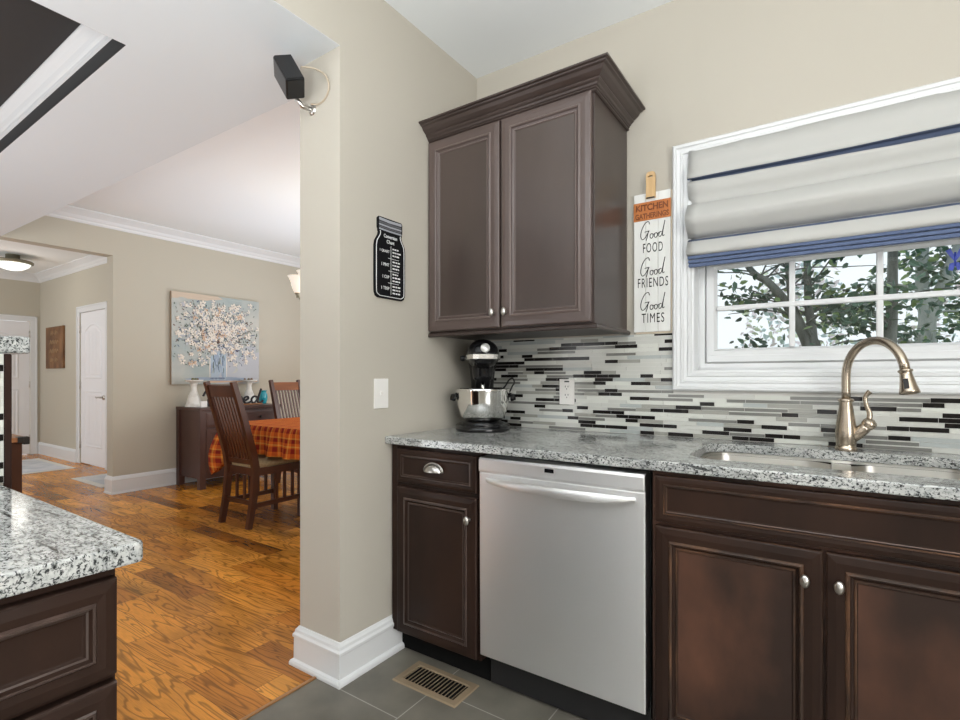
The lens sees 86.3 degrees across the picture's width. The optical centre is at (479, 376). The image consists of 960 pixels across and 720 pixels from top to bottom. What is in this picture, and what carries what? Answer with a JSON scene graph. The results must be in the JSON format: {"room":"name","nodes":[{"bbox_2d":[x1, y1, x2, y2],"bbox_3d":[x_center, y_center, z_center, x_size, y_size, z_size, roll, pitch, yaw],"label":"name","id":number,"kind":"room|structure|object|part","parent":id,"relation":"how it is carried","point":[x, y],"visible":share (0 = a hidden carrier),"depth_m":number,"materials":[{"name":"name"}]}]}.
{"room":"kitchen","nodes":[
{"label":"kitchen","id":0,"kind":"room"},
{"bbox_2d":[0,278,39,453],"bbox_3d":[-8.681,-0.238,4.937,0.120,2.800,6.950,0,0,34],"label":"wall","id":1,"kind":"structure","parent":0,"point":[22,298],"depth_m":7.63,"materials":[{"name":"beige paint"}]},
{"bbox_2d":[0,314,36,453],"bbox_3d":[-6.996,0.127,7.335,0.064,2.070,1.020,0,0,34],"label":"door","id":2,"kind":"structure","parent":1,"relation":"in","point":[24,366],"depth_m":7.63,"materials":[{"name":"white wood"}]},
{"bbox_3d":[-6.994,0.130,7.333,0.017,1.585,0.590,0,0,34],"label":"panel","id":3,"kind":"part","parent":2,"relation":"part of","materials":[{"name":"white"}]},
{"bbox_2d":[0,239,90,273],"bbox_3d":[-7.060,-1.588,3.834,4.000,0.100,6.950,0,0,34],"label":"ceiling","id":4,"kind":"structure","parent":0,"point":[43,258],"depth_m":6.44,"materials":[{"name":"white paint"}]},
{"bbox_2d":[0,253,33,270],"bbox_3d":[-5.884,-1.440,6.452,0.412,0.194,0.412,0,0,34],"label":"ceiling light","id":5,"kind":"object","parent":4,"relation":"attached to","point":[12,262],"visible":1,"depth_m":6.38,"materials":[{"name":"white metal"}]},
{"bbox_3d":[-5.884,-1.384,6.452,0.356,0.082,0.356,0,0,34],"label":"lamp shade","id":6,"kind":"part","parent":5,"relation":"part of","materials":[{"name":"white glass"}]},
{"bbox_2d":[0,216,299,476],"bbox_3d":[-4.603,-0.288,3.766,0.140,2.900,9.600,0,0,34],"label":"wall","id":7,"kind":"structure","parent":0,"point":[142,271],"depth_m":5.37,"materials":[{"name":"beige paint"}]},
{"bbox_2d":[40,263,106,462],"bbox_3d":[-5.072,-0.238,6.757,4.000,2.800,0.120,0,0,34],"label":"wall","id":8,"kind":"structure","parent":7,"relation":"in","point":[60,297],"depth_m":7.22,"materials":[{"name":"beige paint"}]},
{"bbox_2d":[0,255,106,282],"bbox_3d":[-6.878,-1.480,4.013,3.900,0.115,6.450,0,0,34],"label":"trim","id":9,"kind":"structure","parent":8,"relation":"attached to","point":[89,261],"depth_m":7.21,"materials":[{"name":"white wood"}]},
{"bbox_2d":[46,325,64,368],"bbox_3d":[-6.125,-0.423,7.381,0.688,0.600,0.032,0,0,34],"label":"wall sign","id":10,"kind":"object","parent":8,"relation":"attached to","point":[55,336],"visible":1,"depth_m":7.34,"materials":[{"name":"brown wood"}]},
{"bbox_2d":[76,301,106,469],"bbox_3d":[-5.048,0.110,6.664,0.995,2.105,0.100,0,0,34],"label":"door","id":11,"kind":"structure","parent":8,"relation":"attached to","point":[93,328],"depth_m":6.68,"materials":[{"name":"white wood"}]},
{"bbox_3d":[-5.039,0.112,6.676,0.565,1.620,0.017,0,0,34],"label":"panel","id":12,"kind":"part","parent":11,"relation":"part of","materials":[{"name":"white wood"}]},
{"bbox_2d":[38,442,234,494],"bbox_3d":[-2.756,1.075,6.321,8.120,0.175,3.098,0,0,34],"label":"baseboard","id":13,"kind":"structure","parent":7,"relation":"attached to","point":[114,485],"depth_m":5.38,"materials":[{"name":"white wood"}]},
{"bbox_2d":[45,205,299,267],"bbox_3d":[-1.281,-1.516,4.899,4.080,0.115,3.790,0,0,34],"label":"trim","id":14,"kind":"structure","parent":7,"relation":"attached to","point":[71,213],"depth_m":5.43,"materials":[{"name":"white wood"}]},
{"bbox_2d":[170,291,258,383],"bbox_3d":[-3.027,-0.421,5.912,0.051,1.003,1.018,0,0,34],"label":"painting","id":15,"kind":"object","parent":7,"relation":"attached to","point":[214,339],"visible":1,"depth_m":5.85,"materials":[{"name":"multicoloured paint"}]},
{"bbox_3d":[-3.032,-0.421,5.916,0.038,1.003,1.018,0,0,34],"label":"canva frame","id":16,"kind":"part","parent":15,"relation":"part of","materials":[{"name":"beige wood"}]},
{"bbox_2d":[0,0,339,235],"bbox_3d":[-3.848,-1.400,0.911,4.320,0.385,5.728,0,0,34],"label":"ceiling","id":17,"kind":"structure","parent":0,"point":[187,73],"depth_m":2.22,"materials":[{"name":"white paint"}]},
{"bbox_2d":[0,24,111,139],"bbox_3d":[-3.780,-1.338,1.042,3.045,0.110,4.222,0,0,34],"label":"trim","id":18,"kind":"structure","parent":17,"relation":"attached to","point":[84,42],"depth_m":2.28,"materials":[{"name":"white wood"}]},
{"bbox_2d":[69,98,299,256],"bbox_3d":[-1.248,-1.623,4.947,4.080,0.100,3.872,0,0,34],"label":"ceiling","id":19,"kind":"structure","parent":0,"point":[240,184],"depth_m":4.35,"materials":[{"name":"white paint"}]},
{"bbox_2d":[287,269,299,299],"bbox_3d":[-1.324,-1.103,4.339,0.549,0.940,0.565,0,0,34],"label":"chandelier","id":20,"kind":"object","parent":19,"relation":"hanging from","point":[294,278],"visible":0.1,"depth_m":4.31,"materials":[{"name":"white glass"}]},
{"bbox_3d":[-1.554,-0.784,4.351,0.156,0.142,0.156,0,0,34],"label":"lamp shade","id":21,"kind":"part","parent":20,"relation":"part of","materials":[{"name":"white glass"}]},
{"bbox_2d":[22,454,585,719],"bbox_3d":[-4.653,1.187,3.800,16.100,0.050,9.600,0,0,34],"label":"floor","id":22,"kind":"structure","parent":0,"point":[208,617],"depth_m":2.42,"materials":[{"name":"brown wood"}]},
{"bbox_2d":[12,434,29,492],"bbox_3d":[-3.875,0.810,3.825,0.557,0.704,0.656,0,0,34],"label":"wooden chest","id":23,"kind":"object","parent":22,"relation":"on","point":[17,440],"visible":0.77,"depth_m":3.91,"materials":[{"name":"brown wood"}]},
{"bbox_3d":[-3.880,0.479,3.824,0.550,0.035,0.650,0,0,34],"label":"lid","id":24,"kind":"part","parent":23,"relation":"part of","materials":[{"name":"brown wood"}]},
{"bbox_2d":[22,458,73,474],"bbox_3d":[-5.867,1.157,6.663,1.370,0.009,0.570,0,0,34],"label":"rug","id":25,"kind":"object","parent":22,"relation":"on","point":[37,465],"visible":0.7,"depth_m":6.59,"materials":[{"name":"white fabric"}]},
{"bbox_2d":[0,569,116,719],"bbox_3d":[-1.223,0.721,0.382,0.716,0.882,1.406,0,0,34],"label":"base cabinet","id":26,"kind":"object","parent":22,"relation":"on","point":[58,642],"visible":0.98,"depth_m":0.71,"materials":[{"name":"black wood"}]},
{"bbox_3d":[-0.690,0.597,0.549,0.024,0.290,0.522,0,0,34],"label":"drawer","id":27,"kind":"part","parent":26,"relation":"part of","materials":[{"name":"brown wood"}]},
{"bbox_2d":[0,485,142,598],"bbox_3d":[-1.226,0.264,0.369,0.733,0.031,1.482,0,0,34],"label":"countertop","id":28,"kind":"structure","parent":26,"relation":"on","point":[43,544],"depth_m":0.76,"materials":[{"name":"stone"}]},
{"bbox_2d":[71,474,106,487],"bbox_3d":[-4.200,1.157,5.753,0.850,0.009,0.380,0,0,34],"label":"rug","id":29,"kind":"object","parent":22,"relation":"on","point":[96,480],"visible":0.48,"depth_m":5.75,"materials":[{"name":"grey fabric"}]},
{"bbox_2d":[176,403,280,489],"bbox_3d":[-2.801,0.741,5.772,0.524,0.842,0.945,0,0,34],"label":"buffet","id":30,"kind":"object","parent":22,"relation":"on","point":[196,430],"visible":0.52,"depth_m":5.39,"materials":[{"name":"brown wood"}]},
{"bbox_3d":[-3.239,0.756,5.541,0.060,0.812,0.060,0,0,34],"label":"leg","id":31,"kind":"part","parent":30,"relation":"part of","materials":[{"name":"brown wood"}]},
{"bbox_2d":[184,378,202,406],"bbox_3d":[-3.078,0.166,5.510,0.188,0.308,0.188,0,0,34],"label":"pedestal","id":32,"kind":"object","parent":30,"relation":"on","point":[193,400],"visible":0.98,"depth_m":5.47,"materials":[{"name":"white ceramic"}]},
{"bbox_3d":[-2.879,0.756,5.296,0.060,0.812,0.060,0,0,34],"label":"leg","id":33,"kind":"part","parent":30,"relation":"part of","materials":[{"name":"brown wood"}]},
{"bbox_2d":[200,401,206,406],"bbox_3d":[-2.906,0.287,5.390,0.020,0.064,0.065,0,0,34],"label":"block","id":34,"kind":"object","parent":30,"relation":"on","point":[202,403],"visible":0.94,"depth_m":5.38,"materials":[{"name":"white"}]},
{"bbox_3d":[-2.729,0.447,5.476,0.019,0.150,0.395,0,0,34],"label":"drawer","id":35,"kind":"part","parent":30,"relation":"part of","materials":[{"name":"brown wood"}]},
{"bbox_3d":[-2.731,0.782,5.476,0.016,0.480,0.395,0,0,34],"label":"cabinet door","id":36,"kind":"part","parent":30,"relation":"part of","materials":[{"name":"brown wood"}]},
{"bbox_2d":[202,388,263,405],"bbox_3d":[-2.761,0.222,5.763,0.060,0.195,0.717,0,0,34],"label":"word sign","id":37,"kind":"object","parent":30,"relation":"on","point":[250,402],"visible":0.3,"depth_m":5.91,"materials":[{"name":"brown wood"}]},
{"bbox_2d":[241,378,256,403],"bbox_3d":[-2.750,0.167,6.099,0.188,0.305,0.188,0,0,34],"label":"pedestal","id":38,"kind":"object","parent":30,"relation":"on","point":[248,392],"visible":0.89,"depth_m":6.07,"materials":[{"name":"white ceramic"}]},
{"bbox_3d":[-2.502,0.447,5.811,0.019,0.150,0.395,0,0,34],"label":"drawer","id":39,"kind":"part","parent":30,"relation":"part of","materials":[{"name":"brown wood"}]},
{"bbox_2d":[259,390,267,403],"bbox_3d":[-2.609,0.240,6.165,0.098,0.158,0.098,0,0,34],"label":"vase","id":40,"kind":"object","parent":30,"relation":"on","point":[263,396],"visible":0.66,"depth_m":6.13,"materials":[{"name":"teal ceramic"}]},
{"bbox_2d":[203,381,299,529],"bbox_3d":[-1.817,0.599,4.150,0.398,1.134,0.643,0,0,32],"label":"dining chair","id":41,"kind":"object","parent":22,"relation":"on","point":[251,464],"visible":0.86,"depth_m":4.03,"materials":[{"name":"brown wood"}]},
{"bbox_3d":[-2.078,0.599,4.071,0.036,1.134,0.230,0,0,33],"label":"leg","id":42,"kind":"part","parent":41,"relation":"part of","materials":[{"name":"brown wood"}]},
{"bbox_3d":[-1.969,0.107,3.912,0.356,0.095,0.040,0,0,33],"label":"rail","id":43,"kind":"part","parent":41,"relation":"part of","materials":[{"name":"brown wood"}]},
{"bbox_3d":[-1.883,0.662,4.047,0.356,0.043,0.028,0,0,33],"label":"rail","id":44,"kind":"part","parent":41,"relation":"part of","materials":[{"name":"brown wood"}]},
{"bbox_3d":[-1.778,0.599,3.880,0.036,1.134,0.230,0,0,33],"label":"leg","id":45,"kind":"part","parent":41,"relation":"part of","materials":[{"name":"brown wood"}]},
{"bbox_3d":[-1.767,0.737,4.228,0.380,0.060,0.435,0,0,33],"label":"seat frame","id":46,"kind":"part","parent":41,"relation":"part of","materials":[{"name":"brown wood"}]},
{"bbox_3d":[-1.764,0.683,4.233,0.356,0.058,0.425,0,0,33],"label":"seat","id":47,"kind":"part","parent":41,"relation":"part of","materials":[{"name":"beige fabric"}]},
{"bbox_3d":[-1.806,0.942,4.499,0.042,0.440,0.042,0,0,33],"label":"leg","id":48,"kind":"part","parent":41,"relation":"part of","materials":[{"name":"brown wood"}]},
{"bbox_3d":[-1.505,0.942,4.308,0.042,0.440,0.042,0,0,33],"label":"leg","id":49,"kind":"part","parent":41,"relation":"part of","materials":[{"name":"brown wood"}]},
{"bbox_2d":[240,676,315,719],"bbox_3d":[-2.185,1.160,-0.298,0.014,0.004,5.600,0,0,34],"label":"trim","id":50,"kind":"structure","parent":22,"relation":"on","point":[246,717],"depth_m":1.84,"materials":[{"name":"brown"}]},
{"bbox_2d":[268,380,299,482],"bbox_3d":[-1.969,0.599,5.657,0.643,1.134,0.398,0,0,34],"label":"dining chair","id":51,"kind":"object","parent":22,"relation":"on","point":[274,387],"visible":0.2,"depth_m":5.74,"materials":[{"name":"brown wood"}]},
{"bbox_3d":[-2.240,0.599,5.626,0.230,1.134,0.036,0,0,34],"label":"leg","id":52,"kind":"part","parent":51,"relation":"part of","materials":[{"name":"brown wood"}]},
{"bbox_3d":[-2.203,0.107,5.816,0.040,0.095,0.356,0,0,34],"label":"rail","id":53,"kind":"part","parent":51,"relation":"part of","materials":[{"name":"brown wood"}]},
{"bbox_2d":[392,661,478,707],"bbox_3d":[-0.169,1.159,1.945,0.300,0.006,0.156,0,0,34],"label":"floor vent","id":54,"kind":"object","parent":22,"relation":"in","point":[447,688],"visible":1,"depth_m":1.93,"materials":[{"name":"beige metal"}]},
{"bbox_2d":[392,444,490,680],"bbox_3d":[-0.018,0.722,2.278,0.456,0.880,0.684,0,0,34],"label":"base cabinet","id":55,"kind":"object","parent":22,"relation":"on","point":[436,492],"visible":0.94,"depth_m":2.01,"materials":[{"name":"black wood"}]},
{"bbox_3d":[-0.190,0.354,1.999,0.101,0.037,0.028,0,0,34],"label":"cup pull","id":56,"kind":"part","parent":55,"relation":"part of","materials":[{"name":"grey metal"}]},
{"bbox_3d":[-0.176,0.365,2.020,0.400,0.138,0.024,0,0,34],"label":"drawer","id":57,"kind":"part","parent":55,"relation":"part of","materials":[{"name":"brown wood"}]},
{"bbox_3d":[-0.177,0.754,2.019,0.400,0.600,0.026,0,0,34],"label":"cabinet door","id":58,"kind":"part","parent":55,"relation":"part of","materials":[{"name":"brown wood"}]},
{"bbox_3d":[-0.049,0.534,1.904,0.023,0.034,0.028,0,0,34],"label":"knob","id":59,"kind":"part","parent":55,"relation":"part of","materials":[{"name":"grey metal"}]},
{"bbox_2d":[479,454,652,719],"bbox_3d":[0.415,0.721,1.955,0.612,0.878,0.690,0,0,34],"label":"dishwasher","id":60,"kind":"object","parent":22,"relation":"on","point":[566,548],"visible":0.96,"depth_m":1.69,"materials":[{"name":"silver metal"}]},
{"bbox_3d":[0.234,0.378,1.692,0.544,0.032,0.052,0,0,34],"label":"handle","id":61,"kind":"part","parent":60,"relation":"part of","materials":[{"name":"silver metal"}]},
{"bbox_3d":[0.292,1.088,1.772,0.598,0.124,0.012,0,0,34],"label":"kick plate","id":62,"kind":"part","parent":60,"relation":"part of","materials":[{"name":"black plastic"}]},
{"bbox_2d":[653,455,959,719],"bbox_3d":[1.105,0.722,1.514,1.008,0.880,0.682,0,0,34],"label":"base cabinet","id":63,"kind":"object","parent":22,"relation":"on","point":[772,601],"visible":0.97,"depth_m":1.33,"materials":[{"name":"black wood"}]},
{"bbox_2d":[385,426,959,500],"bbox_3d":[0.865,0.263,1.688,2.600,0.030,0.671,0,0,34],"label":"countertop","id":64,"kind":"structure","parent":63,"relation":"on","point":[636,451],"depth_m":1.68,"materials":[{"name":"stone"}]},
{"bbox_2d":[450,339,515,432],"bbox_3d":[0.017,0.036,2.429,0.312,0.423,0.363,0,0,-1],"label":"stand mixer","id":65,"kind":"object","parent":64,"relation":"on","point":[482,406],"visible":1,"depth_m":2.29,"materials":[{"name":"black"}]},
{"bbox_2d":[456,388,509,421],"bbox_3d":[0.014,0.129,2.375,0.252,0.151,0.252,0,0,-1],"label":"mixing bowl","id":66,"kind":"object","parent":65,"relation":"on","point":[474,404],"depth_m":2.28,"materials":[{"name":"silver metal"}]},
{"bbox_3d":[0.128,0.107,2.547,0.111,0.206,0.046,0,0,24],"label":"power cord","id":67,"kind":"part","parent":65,"relation":"part of","materials":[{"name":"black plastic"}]},
{"bbox_2d":[699,452,959,479],"bbox_3d":[1.058,0.381,1.554,0.780,0.202,0.460,0,0,34],"label":"sink","id":68,"kind":"object","parent":64,"relation":"in","point":[729,456],"visible":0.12,"depth_m":1.68,"materials":[{"name":"silver metal"}]},
{"bbox_3d":[0.915,0.385,1.651,0.381,0.194,0.406,0,0,34],"label":"bowl","id":69,"kind":"part","parent":68,"relation":"part of","materials":[{"name":"silver metal"}]},
{"bbox_3d":[1.228,0.385,1.438,0.315,0.194,0.406,0,0,34],"label":"bowl","id":70,"kind":"part","parent":68,"relation":"part of","materials":[{"name":"silver metal"}]},
{"bbox_2d":[835,336,920,451],"bbox_3d":[1.267,0.060,1.624,0.093,0.376,0.282,0,0,-9],"label":"faucet","id":71,"kind":"object","parent":64,"relation":"on","point":[847,433],"visible":1,"depth_m":1.69,"materials":[{"name":"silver metal"}]},
{"bbox_3d":[1.262,0.185,1.706,0.071,0.072,0.037,0,0,43],"label":"valve arm","id":72,"kind":"part","parent":71,"relation":"part of","materials":[{"name":"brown metal"}]},
{"bbox_3d":[1.282,0.110,1.689,0.042,0.135,0.043,0,0,34],"label":"lever","id":73,"kind":"part","parent":71,"relation":"part of","materials":[{"name":"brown metal"}]},
{"bbox_3d":[1.249,-0.024,1.625,0.026,0.208,0.237,0,0,-7],"label":"spout","id":74,"kind":"part","parent":71,"relation":"part of","materials":[{"name":"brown metal"}]},
{"bbox_3d":[0.700,0.749,1.423,0.418,0.610,0.026,0,0,34],"label":"cabinet door","id":75,"kind":"part","parent":63,"relation":"part of","materials":[{"name":"brown wood"}]},
{"bbox_3d":[0.829,0.520,1.307,0.023,0.034,0.028,0,0,34],"label":"knob","id":76,"kind":"part","parent":63,"relation":"part of","materials":[{"name":"grey metal"}]},
{"bbox_3d":[0.877,0.363,1.303,0.844,0.138,0.024,0,0,34],"label":"drawer","id":77,"kind":"part","parent":63,"relation":"part of","materials":[{"name":"brown wood"}]},
{"bbox_3d":[0.888,0.520,1.267,0.023,0.034,0.028,0,0,34],"label":"knob","id":78,"kind":"part","parent":63,"relation":"part of","materials":[{"name":"grey metal"}]},
{"bbox_3d":[1.052,0.749,1.183,0.420,0.610,0.026,0,0,34],"label":"cabinet door","id":79,"kind":"part","parent":63,"relation":"part of","materials":[{"name":"brown wood"}]},
{"bbox_3d":[-1.135,0.786,4.500,1.750,0.752,1.265,0,0,34],"label":"dining table","id":80,"kind":"object","parent":22,"relation":"on","visible":0},
{"bbox_2d":[208,417,299,474],"bbox_3d":[-1.135,0.624,4.498,2.036,0.449,1.477,0,0,34],"label":"tablecloth","id":81,"kind":"object","parent":80,"relation":"on","point":[280,437],"visible":0.17,"depth_m":4.12,"materials":[{"name":"fabric"}]},
{"bbox_2d":[274,0,476,641],"bbox_3d":[-1.072,-0.288,1.364,0.240,2.900,9.600,0,0,34],"label":"wall","id":82,"kind":"structure","parent":0,"point":[364,150],"depth_m":2.06,"materials":[{"name":"beige paint"}]},
{"bbox_2d":[273,54,329,115],"bbox_3d":[-0.693,-1.134,1.978,0.197,0.188,0.134,0,0,-28],"label":"wall speaker","id":83,"kind":"object","parent":82,"relation":"attached to","point":[290,79],"visible":1,"depth_m":1.94,"materials":[{"name":"black plastic"}]},
{"bbox_2d":[274,54,302,78],"bbox_3d":[-0.717,-1.165,1.922,0.101,0.125,0.051,0,0,28],"label":"grille","id":84,"kind":"object","parent":83,"relation":"attached to","point":[286,67],"depth_m":1.92,"materials":[{"name":"black plastic"}]},
{"bbox_2d":[289,615,404,689],"bbox_3d":[0.433,1.085,3.578,0.302,0.153,3.846,0,0,34],"label":"baseboard","id":85,"kind":"structure","parent":82,"relation":"attached to","point":[332,662],"depth_m":2.01,"materials":[{"name":"white wood"}]},
{"bbox_2d":[374,379,387,408],"bbox_3d":[-0.406,0.069,2.118,0.014,0.123,0.080,0,0,34],"label":"light switch","id":86,"kind":"object","parent":82,"relation":"attached to","point":[380,385],"visible":1,"depth_m":2.11,"materials":[{"name":"white plastic"}]},
{"bbox_2d":[373,216,404,300],"bbox_3d":[-0.379,-0.494,2.157,0.011,0.334,0.180,0,0,34],"label":"sign","id":87,"kind":"object","parent":82,"relation":"attached to","point":[388,248],"visible":1,"depth_m":2.15,"materials":[{"name":"black"}]},
{"bbox_2d":[385,0,672,77],"bbox_3d":[-0.356,-1.623,-0.997,3.600,0.100,6.500,0,0,34],"label":"ceiling","id":88,"kind":"structure","parent":0,"point":[485,37],"depth_m":2.27,"materials":[{"name":"white paint"}]},
{"bbox_2d":[477,0,959,454],"bbox_3d":[1.508,-0.288,1.745,3.600,2.900,0.148,0,0,34],"label":"wall","id":89,"kind":"structure","parent":0,"point":[698,69],"depth_m":2.04,"materials":[{"name":"beige paint"}]},
{"bbox_2d":[419,52,644,340],"bbox_3d":[0.216,-0.669,2.257,0.884,0.972,0.456,0,0,34],"label":"upper cabinet","id":90,"kind":"object","parent":89,"relation":"attached to","point":[528,180],"visible":0.99,"depth_m":2.09,"materials":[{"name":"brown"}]},
{"bbox_3d":[-0.076,-0.642,2.259,0.385,0.868,0.026,0,0,34],"label":"cabinet door","id":91,"kind":"part","parent":90,"relation":"part of","materials":[{"name":"grey"}]},
{"bbox_3d":[0.049,-0.270,2.146,0.023,0.034,0.028,0,0,34],"label":"knob","id":92,"kind":"part","parent":90,"relation":"part of","materials":[{"name":"grey metal"}]},
{"bbox_3d":[0.099,-0.270,2.112,0.023,0.034,0.028,0,0,34],"label":"knob","id":93,"kind":"part","parent":90,"relation":"part of","materials":[{"name":"grey metal"}]},
{"bbox_3d":[0.208,-0.194,2.302,0.817,0.021,0.390,0,0,34],"label":"light rail","id":94,"kind":"part","parent":90,"relation":"part of","materials":[{"name":"brown wood"}]},
{"bbox_3d":[0.216,-1.114,2.257,0.884,0.081,0.456,0,0,34],"label":"crown moulding","id":95,"kind":"part","parent":90,"relation":"part of","materials":[{"name":"brown wood"}]},
{"bbox_3d":[0.255,-0.642,2.034,0.395,0.868,0.026,0,0,34],"label":"cabinet door","id":96,"kind":"part","parent":90,"relation":"part of","materials":[{"name":"grey"}]},
{"bbox_2d":[560,379,574,404],"bbox_3d":[0.407,0.070,2.400,0.076,0.120,0.007,0,0,34],"label":"wall outlet","id":97,"kind":"object","parent":89,"relation":"attached to","point":[567,386],"visible":1,"depth_m":2.40,"materials":[{"name":"white plastic"}]},
{"bbox_2d":[563,385,569,389],"bbox_3d":[0.406,0.050,2.398,0.034,0.027,0.002,0,0,34],"label":"socket","id":98,"kind":"object","parent":97,"relation":"attached to","point":[565,387],"depth_m":2.40,"materials":[{"name":"grey plastic"}]},
{"bbox_2d":[563,393,569,398],"bbox_3d":[0.406,0.089,2.398,0.034,0.027,0.002,0,0,34],"label":"socket","id":99,"kind":"object","parent":97,"relation":"attached to","point":[565,395],"depth_m":2.40,"materials":[{"name":"grey plastic"}]},
{"bbox_2d":[634,171,671,333],"bbox_3d":[0.733,-0.527,2.175,0.159,0.685,0.027,0,0,34],"label":"kitchen sign","id":100,"kind":"object","parent":89,"relation":"attached to","point":[652,209],"visible":1,"depth_m":2.17,"materials":[{"name":"beige wood"}]},
{"bbox_3d":[0.724,-0.814,2.173,0.040,0.112,0.010,0,0,34],"label":"hanging handle","id":101,"kind":"part","parent":100,"relation":"part of","materials":[{"name":"brown wood"}]},
{"bbox_2d":[672,77,959,394],"bbox_3d":[1.290,-0.449,1.868,1.100,1.009,0.150,0,0,34],"label":"window","id":102,"kind":"structure","parent":89,"relation":"in","point":[698,364],"depth_m":1.95,"materials":[{"name":"white wood"}]},
{"bbox_2d":[685,89,959,267],"bbox_3d":[1.242,-0.680,1.798,0.972,0.476,0.120,0,0,34],"label":"roman shade","id":103,"kind":"object","parent":102,"relation":"attached to","point":[893,169],"visible":1,"depth_m":1.79,"materials":[{"name":"fabric"}]},
{"bbox_3d":[1.312,-0.449,1.901,0.936,0.845,0.070,0,0,34],"label":"frame","id":104,"kind":"part","parent":102,"relation":"part of","materials":[{"name":"white wood"}]},
{"bbox_3d":[1.305,-0.279,1.888,0.867,0.398,0.030,0,0,34],"label":"sash","id":105,"kind":"part","parent":102,"relation":"part of","materials":[{"name":"white wood"}]},
{"bbox_3d":[1.322,-0.658,1.913,0.867,0.360,0.030,0,0,34],"label":"sash","id":106,"kind":"part","parent":102,"relation":"part of","materials":[{"name":"blue"}]},
{"bbox_2d":[946,249,959,270],"bbox_3d":[1.560,-0.386,1.682,0.048,0.074,0.006,0,0,34],"label":"suncatcher","id":107,"kind":"object","parent":102,"relation":"attached to","point":[949,252],"visible":1,"depth_m":1.68,"materials":[{"name":"blue glass"}]},
{"bbox_3d":[-1.573,0.554,0.640,0.126,1.216,1.439,0,0,34],"label":"wall","id":108,"kind":"structure","parent":0,"visible":0},
{"bbox_2d":[0,354,3,482],"bbox_3d":[-1.518,0.097,0.603,0.006,0.302,1.439,0,0,34],"label":"tile","id":109,"kind":"structure","parent":108,"relation":"attached to","point":[1,355],"depth_m":1.19,"materials":[{"name":"grey tile"}]},
{"bbox_2d":[3,354,11,488],"bbox_3d":[-1.167,0.554,1.243,0.140,1.216,0.014,0,0,34],"label":"end post","id":110,"kind":"object","parent":108,"relation":"attached to","point":[7,357],"visible":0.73,"depth_m":1.20,"materials":[{"name":"black wood"}]},
{"bbox_2d":[0,336,29,354],"bbox_3d":[-1.641,-0.076,0.685,0.305,0.040,1.537,0,0,34],"label":"bar ledge","id":111,"kind":"object","parent":108,"relation":"on","point":[13,345],"visible":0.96,"depth_m":1.21,"materials":[{"name":"stone"}]},
{"label":"outside","id":112,"kind":"structure","parent":0,"visible":0},
{"bbox_3d":[13.796,1.487,17.676,34.000,0.050,39.700,0,0,34],"label":"ground","id":113,"kind":"structure","parent":112,"visible":0},
{"bbox_2d":[737,261,858,347],"bbox_3d":[8.373,-1.014,13.646,3.306,5.118,2.172,0,0,34],"label":"shrub","id":114,"kind":"object","parent":113,"relation":"on","point":[836,282],"visible":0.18,"depth_m":13.59,"materials":[{"name":"green plant"}]},
{"bbox_2d":[718,255,930,347],"bbox_3d":[3.083,-0.411,5.328,2.441,3.755,2.079,0,0,12],"label":"tree","id":115,"kind":"object","parent":113,"relation":"on","point":[807,333],"visible":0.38,"depth_m":5.26,"materials":[{"name":"green plant"}]},
{"bbox_2d":[779,251,959,344],"bbox_3d":[5.191,-0.796,6.636,2.260,4.523,1.819,0,0,34],"label":"tree","id":116,"kind":"object","parent":113,"relation":"on","point":[891,327],"visible":0.34,"depth_m":6.56,"materials":[{"name":"green plant"}]},
{"bbox_2d":[850,244,959,342],"bbox_3d":[7.101,-1.023,8.279,2.677,4.978,2.005,0,0,-24],"label":"tree","id":117,"kind":"object","parent":113,"relation":"on","point":[924,265],"visible":0.33,"depth_m":8.11,"materials":[{"name":"green plant"}]},
{"bbox_2d":[897,248,959,343],"bbox_3d":[10.950,-0.791,11.209,3.460,4.538,2.129,0,0,34],"label":"shrub","id":118,"kind":"object","parent":113,"relation":"on","point":[914,327],"visible":0.04,"depth_m":11.56,"materials":[{"name":"green plant"}]}
]}

